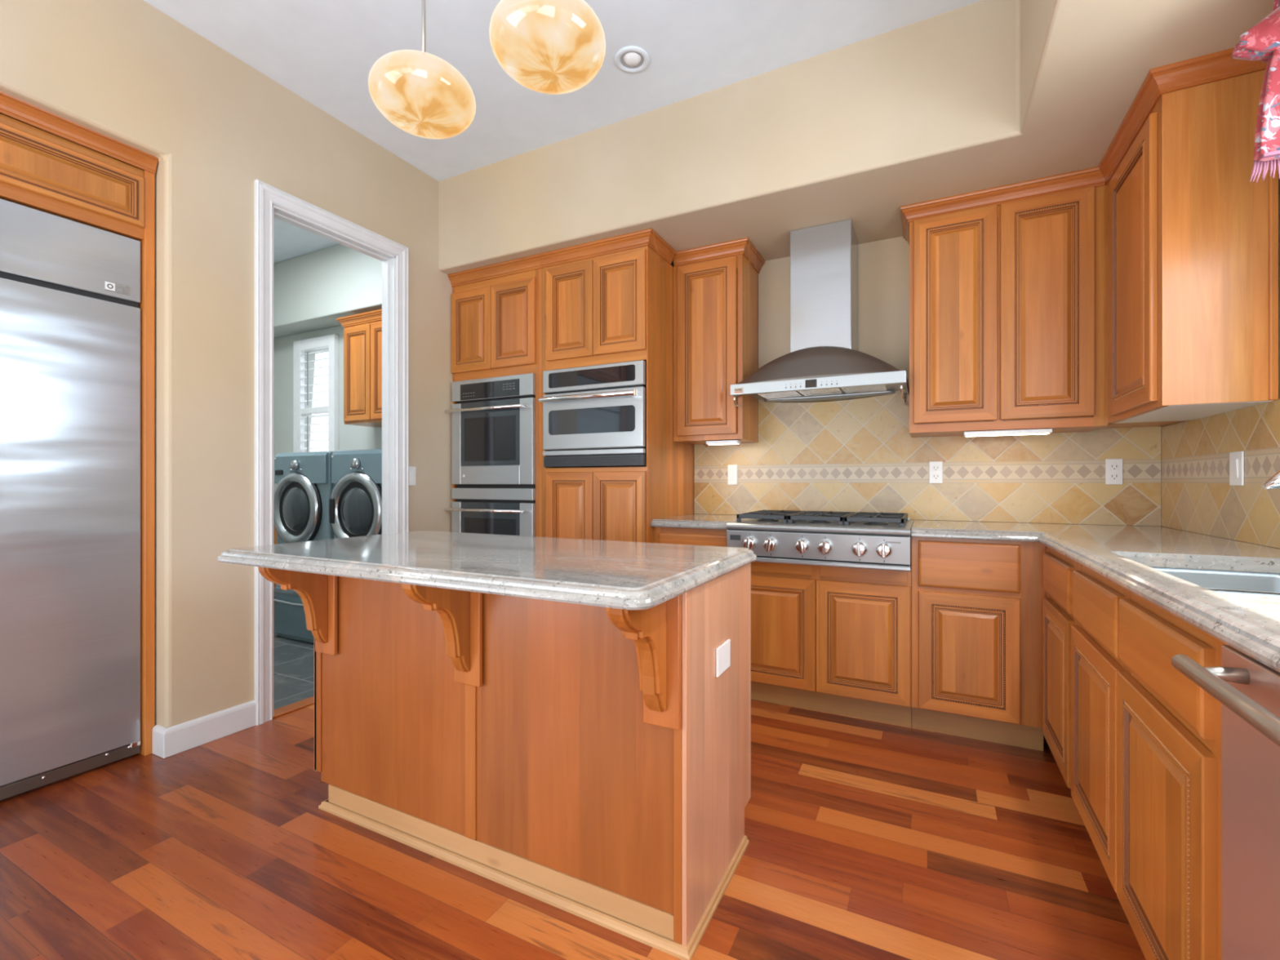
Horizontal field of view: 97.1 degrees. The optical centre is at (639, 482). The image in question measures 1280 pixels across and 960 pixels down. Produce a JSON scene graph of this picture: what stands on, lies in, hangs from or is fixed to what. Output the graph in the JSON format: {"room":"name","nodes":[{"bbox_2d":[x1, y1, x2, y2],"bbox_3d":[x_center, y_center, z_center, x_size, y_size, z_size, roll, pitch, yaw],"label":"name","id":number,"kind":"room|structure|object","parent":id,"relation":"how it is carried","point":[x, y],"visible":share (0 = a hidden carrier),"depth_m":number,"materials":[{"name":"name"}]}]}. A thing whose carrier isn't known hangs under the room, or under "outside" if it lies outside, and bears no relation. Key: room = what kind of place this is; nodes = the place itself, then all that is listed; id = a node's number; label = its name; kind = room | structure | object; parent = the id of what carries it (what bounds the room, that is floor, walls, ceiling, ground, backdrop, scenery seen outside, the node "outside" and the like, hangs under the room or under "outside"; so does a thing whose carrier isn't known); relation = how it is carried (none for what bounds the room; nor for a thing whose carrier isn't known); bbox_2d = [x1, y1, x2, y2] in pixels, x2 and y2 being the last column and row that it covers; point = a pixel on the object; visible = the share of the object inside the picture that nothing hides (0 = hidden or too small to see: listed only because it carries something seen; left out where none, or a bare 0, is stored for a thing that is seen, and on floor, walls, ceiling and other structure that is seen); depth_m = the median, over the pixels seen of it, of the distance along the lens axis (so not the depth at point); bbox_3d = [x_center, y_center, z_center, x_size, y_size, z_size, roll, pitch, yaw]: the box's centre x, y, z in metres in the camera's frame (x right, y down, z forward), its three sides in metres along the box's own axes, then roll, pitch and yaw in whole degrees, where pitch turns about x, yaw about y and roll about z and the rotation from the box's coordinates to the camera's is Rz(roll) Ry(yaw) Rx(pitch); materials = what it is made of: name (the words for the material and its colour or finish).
{"room":"kitchen","nodes":[
{"label":"kitchen","id":0,"kind":"room"},
{"bbox_2d":[0,0,452,728],"bbox_3d":[-2.483,-0.485,1.404,0.100,3.270,6.840,0,0,27],"label":"wall","id":1,"kind":"structure","parent":0,"point":[127,72],"depth_m":2.48,"materials":[{"name":"beige paint"}]},
{"bbox_2d":[152,699,256,758],"bbox_3d":[-1.907,1.072,2.489,0.094,0.116,0.357,0,0,27],"label":"baseboard","id":2,"kind":"structure","parent":1,"relation":"attached to","point":[175,740],"depth_m":2.43,"materials":[{"name":"white paint"}]},
{"bbox_2d":[254,179,408,725],"bbox_3d":[-1.592,-0.140,3.010,0.024,2.539,0.859,0,0,27],"label":"trim","id":3,"kind":"structure","parent":1,"relation":"attached to","point":[266,195],"depth_m":2.68,"materials":[{"name":"white paint"}]},
{"bbox_2d":[272,204,395,715],"bbox_3d":[-1.648,-0.104,3.039,0.108,2.468,0.714,0,0,27],"label":"door frame","id":4,"kind":"structure","parent":1,"relation":"in","point":[388,260],"depth_m":3.33,"materials":[{"name":"white paint"}]},
{"bbox_2d":[408,466,415,485],"bbox_3d":[-1.382,-0.039,3.433,0.012,0.115,0.052,0,0,27],"label":"wall switch","id":5,"kind":"object","parent":1,"relation":"attached to","point":[411,470],"visible":1,"depth_m":3.42,"materials":[{"name":"white plastic"}]},
{"bbox_2d":[273,217,338,263],"bbox_3d":[-2.826,-2.030,4.062,2.930,0.080,2.140,0,0,27],"label":"ceiling","id":6,"kind":"structure","parent":0,"point":[290,241],"depth_m":4.68,"materials":[{"name":"paint"}]},
{"bbox_2d":[273,244,382,337],"bbox_3d":[-2.405,-1.700,4.796,2.810,0.580,0.250,0,0,27],"label":"wall","id":7,"kind":"structure","parent":0,"point":[313,290],"depth_m":4.82,"materials":[{"name":"paint"}]},
{"bbox_2d":[273,324,382,492],"bbox_3d":[-2.362,-0.460,4.970,2.928,3.220,0.100,0,0,27],"label":"wall","id":8,"kind":"structure","parent":0,"point":[350,437],"depth_m":5.39,"materials":[{"name":"paint"}]},
{"bbox_2d":[293,333,338,452],"bbox_3d":[-2.999,-0.675,5.206,0.600,1.310,0.068,0,0,27],"label":"window shutter","id":9,"kind":"object","parent":8,"relation":"attached to","point":[331,341],"visible":0.77,"depth_m":5.19,"materials":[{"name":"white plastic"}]},
{"bbox_2d":[336,309,382,426],"bbox_3d":[-1.800,-0.909,4.444,1.371,0.863,0.316,0,0,27],"label":"laundry cabinet","id":10,"kind":"object","parent":8,"relation":"attached to","point":[362,332],"visible":0.28,"depth_m":4.50,"materials":[{"name":"brown wood"}]},
{"bbox_2d":[143,0,982,181],"bbox_3d":[-0.751,-1.980,0.519,3.990,0.100,6.840,0,0,27],"label":"ceiling","id":11,"kind":"structure","parent":0,"point":[324,52],"depth_m":2.49,"materials":[{"name":"paint"}]},
{"bbox_2d":[368,0,475,139],"bbox_3d":[-0.765,-1.595,1.997,0.355,0.670,0.355,0,0,27],"label":"pendant light","id":12,"kind":"object","parent":11,"relation":"hanging from","point":[421,94],"visible":1,"depth_m":1.90,"materials":[{"name":"beige glass"}]},
{"bbox_2d":[488,0,605,94],"bbox_3d":[-0.284,-1.595,1.751,0.355,0.670,0.355,0,0,27],"label":"pendant light","id":13,"kind":"object","parent":11,"relation":"hanging from","point":[547,46],"visible":1,"depth_m":1.67,"materials":[{"name":"beige glass"}]},
{"bbox_2d":[614,45,649,73],"bbox_3d":[-0.036,-1.919,2.576,0.160,0.022,0.160,0,0,27],"label":"recessed light","id":14,"kind":"object","parent":11,"relation":"in","point":[632,57],"visible":1,"depth_m":2.56,"materials":[{"name":"paint"}]},
{"bbox_2d":[0,620,1146,959],"bbox_3d":[-2.064,1.160,1.190,6.940,0.060,6.840,0,0,27],"label":"floor","id":15,"kind":"structure","parent":0,"point":[868,840],"depth_m":1.65,"materials":[{"name":"brown wood"}]},
{"bbox_2d":[0,198,140,800],"bbox_3d":[-2.534,0.066,2.066,0.727,2.128,0.908,0,0,27],"label":"refrigerator","id":16,"kind":"object","parent":15,"relation":"on","point":[70,290],"visible":1,"depth_m":2.13,"materials":[{"name":"metal"}]},
{"bbox_2d":[0,91,158,755],"bbox_3d":[-2.546,-0.113,2.037,0.693,2.485,1.049,0,0,27],"label":"refrigerator surround","id":17,"kind":"object","parent":15,"relation":"on","point":[40,170],"visible":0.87,"depth_m":2.24,"materials":[{"name":"brown wood"}]},
{"bbox_2d":[273,524,276,620],"bbox_3d":[-3.053,0.670,4.936,1.210,0.920,0.550,0,0,27],"label":"countertop","id":18,"kind":"structure","parent":15,"relation":"on","point":[274,529],"depth_m":4.62,"materials":[{"name":"brown wood"}]},
{"bbox_2d":[272,696,314,718],"bbox_3d":[-1.632,1.125,3.030,0.085,0.010,0.710,0,0,27],"label":"trim","id":19,"kind":"structure","parent":15,"relation":"on","point":[283,710],"depth_m":2.82,"materials":[{"name":"brown wood"}]},
{"bbox_2d":[273,583,314,643],"bbox_3d":[-2.257,0.939,4.307,0.610,0.383,0.786,0,0,27],"label":"pedestal","id":20,"kind":"object","parent":15,"relation":"on","point":[290,620],"visible":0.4,"depth_m":4.04,"materials":[{"name":"silver metal"}]},
{"bbox_2d":[273,450,333,544],"bbox_3d":[-2.255,0.265,4.311,0.610,0.963,0.776,0,0,27],"label":"washing machine","id":21,"kind":"object","parent":20,"relation":"on","point":[302,493],"visible":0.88,"depth_m":3.96,"materials":[{"name":"silver metal"}]},
{"bbox_2d":[447,253,542,537],"bbox_3d":[-0.769,-0.115,3.846,0.729,2.489,0.721,0,0,27],"label":"tall cabinet","id":22,"kind":"object","parent":15,"relation":"on","point":[496,308],"visible":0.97,"depth_m":3.52,"materials":[{"name":"brown wood"}]},
{"bbox_2d":[444,373,535,536],"bbox_3d":[-0.818,0.036,3.789,0.667,1.388,0.654,0,0,27],"label":"double wall oven","id":23,"kind":"object","parent":22,"relation":"in","point":[493,419],"visible":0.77,"depth_m":3.53,"materials":[{"name":"metal"}]},
{"bbox_2d":[257,563,751,959],"bbox_3d":[-0.438,0.693,1.814,1.429,0.874,0.769,0,0,27],"label":"kitchen island","id":24,"kind":"object","parent":15,"relation":"on","point":[591,763],"visible":0.81,"depth_m":1.57,"materials":[{"name":"brown wood"}]},
{"bbox_2d":[217,530,756,609],"bbox_3d":[-0.489,0.235,1.834,1.550,0.040,0.850,0,0,27],"label":"island countertop","id":25,"kind":"structure","parent":24,"relation":"on","point":[611,574],"depth_m":1.55,"materials":[{"name":"stone"}]},
{"bbox_2d":[715,639,729,677],"bbox_3d":[0.233,0.490,1.579,0.006,0.078,0.108,0,0,27],"label":"island outlet","id":26,"kind":"object","parent":24,"relation":"attached to","point":[722,651],"visible":1,"depth_m":1.57,"materials":[{"name":"white plastic"}]},
{"bbox_2d":[537,227,693,542],"bbox_3d":[-0.110,-0.115,3.509,0.749,2.489,0.721,0,0,27],"label":"tall cabinet","id":27,"kind":"object","parent":15,"relation":"on","point":[608,300],"visible":0.54,"depth_m":3.21,"materials":[{"name":"brown wood"}]},
{"bbox_2d":[538,360,646,467],"bbox_3d":[-0.180,-0.377,3.398,0.668,0.570,0.557,0,0,27],"label":"microwave oven","id":28,"kind":"object","parent":27,"relation":"in","point":[594,416],"visible":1,"depth_m":3.18,"materials":[{"name":"metal"}]},
{"bbox_2d":[653,526,727,546],"bbox_3d":[0.406,0.688,3.290,0.449,0.884,0.611,0,0,27],"label":"base cabinet","id":29,"kind":"object","parent":15,"relation":"on","point":[692,536],"visible":0.02,"depth_m":3.02,"materials":[{"name":"brown wood"}]},
{"bbox_2d":[650,513,1279,672],"bbox_3d":[0.736,0.224,1.869,2.328,0.040,2.878,0,0,27],"label":"countertop","id":30,"kind":"structure","parent":29,"relation":"on","point":[1123,555],"depth_m":1.60,"materials":[{"name":"stone"}]},
{"bbox_2d":[725,510,913,571],"bbox_3d":[0.941,0.276,2.915,0.835,0.229,0.673,0,0,27],"label":"gas cooktop","id":31,"kind":"object","parent":30,"relation":"in","point":[881,540],"visible":0.99,"depth_m":2.66,"materials":[{"name":"metal"}]},
{"bbox_2d":[1150,566,1279,598],"bbox_3d":[1.400,0.339,1.269,0.407,0.185,0.751,0,0,27],"label":"sink","id":32,"kind":"object","parent":30,"relation":"in","point":[1228,582],"visible":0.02,"depth_m":1.55,"materials":[{"name":"metal"}]},
{"bbox_2d":[1262,471,1279,489],"bbox_3d":[1.499,0.066,1.163,0.280,0.277,0.143,0,0,27],"label":"kitchen faucet","id":33,"kind":"object","parent":30,"relation":"on","point":[1273,482],"visible":1,"depth_m":1.25,"materials":[{"name":"silver metal"}]},
{"bbox_2d":[751,561,911,728],"bbox_3d":[0.982,0.761,2.996,0.837,0.737,0.611,0,0,27],"label":"base cabinet","id":34,"kind":"object","parent":15,"relation":"on","point":[835,640],"visible":0.81,"depth_m":2.70,"materials":[{"name":"brown wood"}]},
{"bbox_2d":[911,537,1045,751],"bbox_3d":[1.578,0.688,2.691,0.498,0.884,0.611,0,0,27],"label":"base cabinet","id":35,"kind":"object","parent":15,"relation":"on","point":[977,604],"visible":0.99,"depth_m":2.42,"materials":[{"name":"brown wood"}]},
{"bbox_2d":[1071,563,1227,959],"bbox_3d":[1.412,0.688,1.253,0.556,0.884,1.052,0,0,27],"label":"base cabinet","id":36,"kind":"object","parent":15,"relation":"on","point":[1146,738],"visible":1,"depth_m":1.19,"materials":[{"name":"brown wood"}]},
{"bbox_2d":[1042,546,1279,788],"bbox_3d":[1.776,0.688,1.964,0.556,0.884,0.542,0,0,27],"label":"base cabinet","id":37,"kind":"object","parent":15,"relation":"on","point":[1058,619],"visible":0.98,"depth_m":2.02,"materials":[{"name":"brown wood"}]},
{"bbox_2d":[1170,644,1279,959],"bbox_3d":[1.004,0.690,0.529,0.613,0.880,0.594,0,0,27],"label":"dishwasher","id":38,"kind":"object","parent":15,"relation":"on","point":[1247,690],"visible":0.88,"depth_m":0.81,"materials":[{"name":"metal"}]},
{"bbox_3d":[-1.676,0.938,4.010,0.615,0.383,0.786,0,0,27],"label":"pedestal","id":39,"kind":"object","parent":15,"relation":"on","visible":0},
{"bbox_2d":[328,448,382,538],"bbox_3d":[-1.676,0.265,4.010,0.615,0.963,0.785,0,0,27],"label":"dryer","id":40,"kind":"object","parent":39,"relation":"on","point":[355,501],"visible":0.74,"depth_m":3.69,"materials":[{"name":"silver metal"}]},
{"bbox_2d":[438,0,1274,274],"bbox_3d":[-0.760,-1.665,0.523,3.830,0.610,6.700,0,0,27],"label":"wall","id":41,"kind":"structure","parent":0,"point":[984,94],"depth_m":2.53,"materials":[{"name":"beige paint"}]},
{"bbox_2d":[602,236,1163,596],"bbox_3d":[0.784,-0.460,3.519,3.988,3.220,0.100,0,0,27],"label":"wall","id":42,"kind":"structure","parent":0,"point":[883,264],"depth_m":3.19,"materials":[{"name":"beige paint"}]},
{"bbox_2d":[672,237,764,444],"bbox_3d":[0.475,-0.802,3.404,0.466,1.114,0.376,0,0,27],"label":"upper cabinet","id":43,"kind":"object","parent":42,"relation":"attached to","point":[716,286],"visible":1,"depth_m":3.26,"materials":[{"name":"brown wood"}]},
{"bbox_2d":[706,440,741,444],"bbox_3d":[0.486,-0.232,3.289,0.190,0.021,0.070,0,0,27],"label":"light","id":44,"kind":"object","parent":43,"relation":"attached to","point":[725,442],"visible":1,"depth_m":3.26,"materials":[{"name":"white plastic"}]},
{"bbox_2d":[730,219,908,408],"bbox_3d":[0.982,-0.889,3.089,0.869,0.937,0.460,0,0,27],"label":"range hood","id":45,"kind":"object","parent":42,"relation":"attached to","point":[824,362],"visible":0.94,"depth_m":2.97,"materials":[{"name":"metal"}]},
{"bbox_2d":[748,382,905,399],"bbox_3d":[0.988,-0.520,3.099,0.845,0.020,0.437,0,0,27],"label":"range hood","id":46,"kind":"object","parent":45,"relation":"on","point":[882,388],"depth_m":3.11,"materials":[{"name":"metal"}]},
{"bbox_2d":[694,386,1160,526],"bbox_3d":[1.386,-0.164,3.148,2.314,0.733,0.012,0,0,27],"label":"backsplash","id":47,"kind":"structure","parent":42,"relation":"attached to","point":[860,455],"depth_m":3.09,"materials":[{"name":"tile"}]},
{"bbox_2d":[727,464,737,484],"bbox_3d":[0.580,-0.048,3.546,0.062,0.125,0.012,0,0,27],"label":"wall switch","id":48,"kind":"object","parent":47,"relation":"attached to","point":[731,468],"visible":1,"depth_m":3.54,"materials":[{"name":"white plastic"}]},
{"bbox_2d":[928,461,942,483],"bbox_3d":[1.589,-0.054,3.032,0.064,0.118,0.009,0,0,27],"label":"wall outlet","id":49,"kind":"object","parent":47,"relation":"attached to","point":[935,468],"visible":1,"depth_m":3.03,"materials":[{"name":"white plastic"}]},
{"bbox_2d":[932,465,939,471],"bbox_3d":[1.587,-0.076,3.030,0.033,0.029,0.003,0,0,27],"label":"receptacle","id":50,"kind":"object","parent":49,"relation":"attached to","point":[935,468],"depth_m":3.03,"materials":[{"name":"white plastic"}]},
{"bbox_2d":[932,473,939,479],"bbox_3d":[1.587,-0.032,3.030,0.033,0.029,0.003,0,0,27],"label":"receptacle","id":51,"kind":"object","parent":49,"relation":"attached to","point":[935,476],"depth_m":3.03,"materials":[{"name":"white plastic"}]},
{"bbox_2d":[1105,458,1122,484],"bbox_3d":[2.258,-0.051,2.690,0.064,0.122,0.009,0,0,27],"label":"wall outlet","id":52,"kind":"object","parent":47,"relation":"attached to","point":[1113,467],"visible":1,"depth_m":2.69,"materials":[{"name":"white plastic"}]},
{"bbox_2d":[1110,463,1119,470],"bbox_3d":[2.257,-0.074,2.687,0.033,0.030,0.003,0,0,27],"label":"receptacle","id":53,"kind":"object","parent":52,"relation":"attached to","point":[1113,466],"depth_m":2.69,"materials":[{"name":"white plastic"}]},
{"bbox_2d":[1110,473,1119,479],"bbox_3d":[2.257,-0.028,2.687,0.033,0.030,0.003,0,0,27],"label":"receptacle","id":54,"kind":"object","parent":52,"relation":"attached to","point":[1113,476],"depth_m":2.69,"materials":[{"name":"white plastic"}]},
{"bbox_2d":[900,166,1107,437],"bbox_3d":[1.729,-0.802,2.763,0.816,1.114,0.376,0,0,27],"label":"upper cabinet","id":55,"kind":"object","parent":42,"relation":"attached to","point":[1008,283],"visible":1,"depth_m":2.59,"materials":[{"name":"brown wood"}]},
{"bbox_2d":[963,428,1052,436],"bbox_3d":[1.717,-0.232,2.649,0.345,0.021,0.070,0,0,27],"label":"light","id":56,"kind":"object","parent":55,"relation":"attached to","point":[1044,431],"visible":1,"depth_m":2.62,"materials":[{"name":"white plastic"}]},
{"bbox_2d":[1163,69,1279,426],"bbox_3d":[0.949,-0.460,-0.407,0.120,3.220,6.740,0,0,27],"label":"wall","id":57,"kind":"structure","parent":0,"point":[1264,69],"depth_m":1.76,"materials":[{"name":"beige paint"}]},
{"bbox_2d":[1097,47,1278,428],"bbox_3d":[2.049,-0.807,2.237,0.313,1.107,1.011,0,0,27],"label":"upper cabinet","id":58,"kind":"object","parent":57,"relation":"attached to","point":[1193,242],"visible":0.95,"depth_m":1.84,"materials":[{"name":"brown wood"}]},
{"bbox_2d":[1161,399,1279,548],"bbox_3d":[1.762,-0.026,1.327,0.010,0.459,2.888,0,0,27],"label":"backsplash","id":59,"kind":"structure","parent":57,"relation":"attached to","point":[1197,495],"depth_m":2.07,"materials":[{"name":"tile"}]},
{"bbox_2d":[1229,451,1244,485],"bbox_3d":[2.077,-0.048,1.970,0.012,0.118,0.090,0,0,27],"label":"wall switch","id":60,"kind":"object","parent":59,"relation":"attached to","point":[1236,459],"visible":1,"depth_m":1.96,"materials":[{"name":"white plastic"}]},
{"bbox_3d":[1.533,-1.230,0.957,0.078,0.020,1.240,0,0,27],"label":"curtain rod","id":61,"kind":"object","parent":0,"visible":0},
{"bbox_2d":[1231,0,1279,182],"bbox_3d":[1.705,-1.076,1.464,0.235,0.548,0.146,0,0,27],"label":"valance","id":62,"kind":"object","parent":61,"relation":"hanging from","point":[1261,42],"visible":1,"depth_m":1.49,"materials":[{"name":"pink fabric"}]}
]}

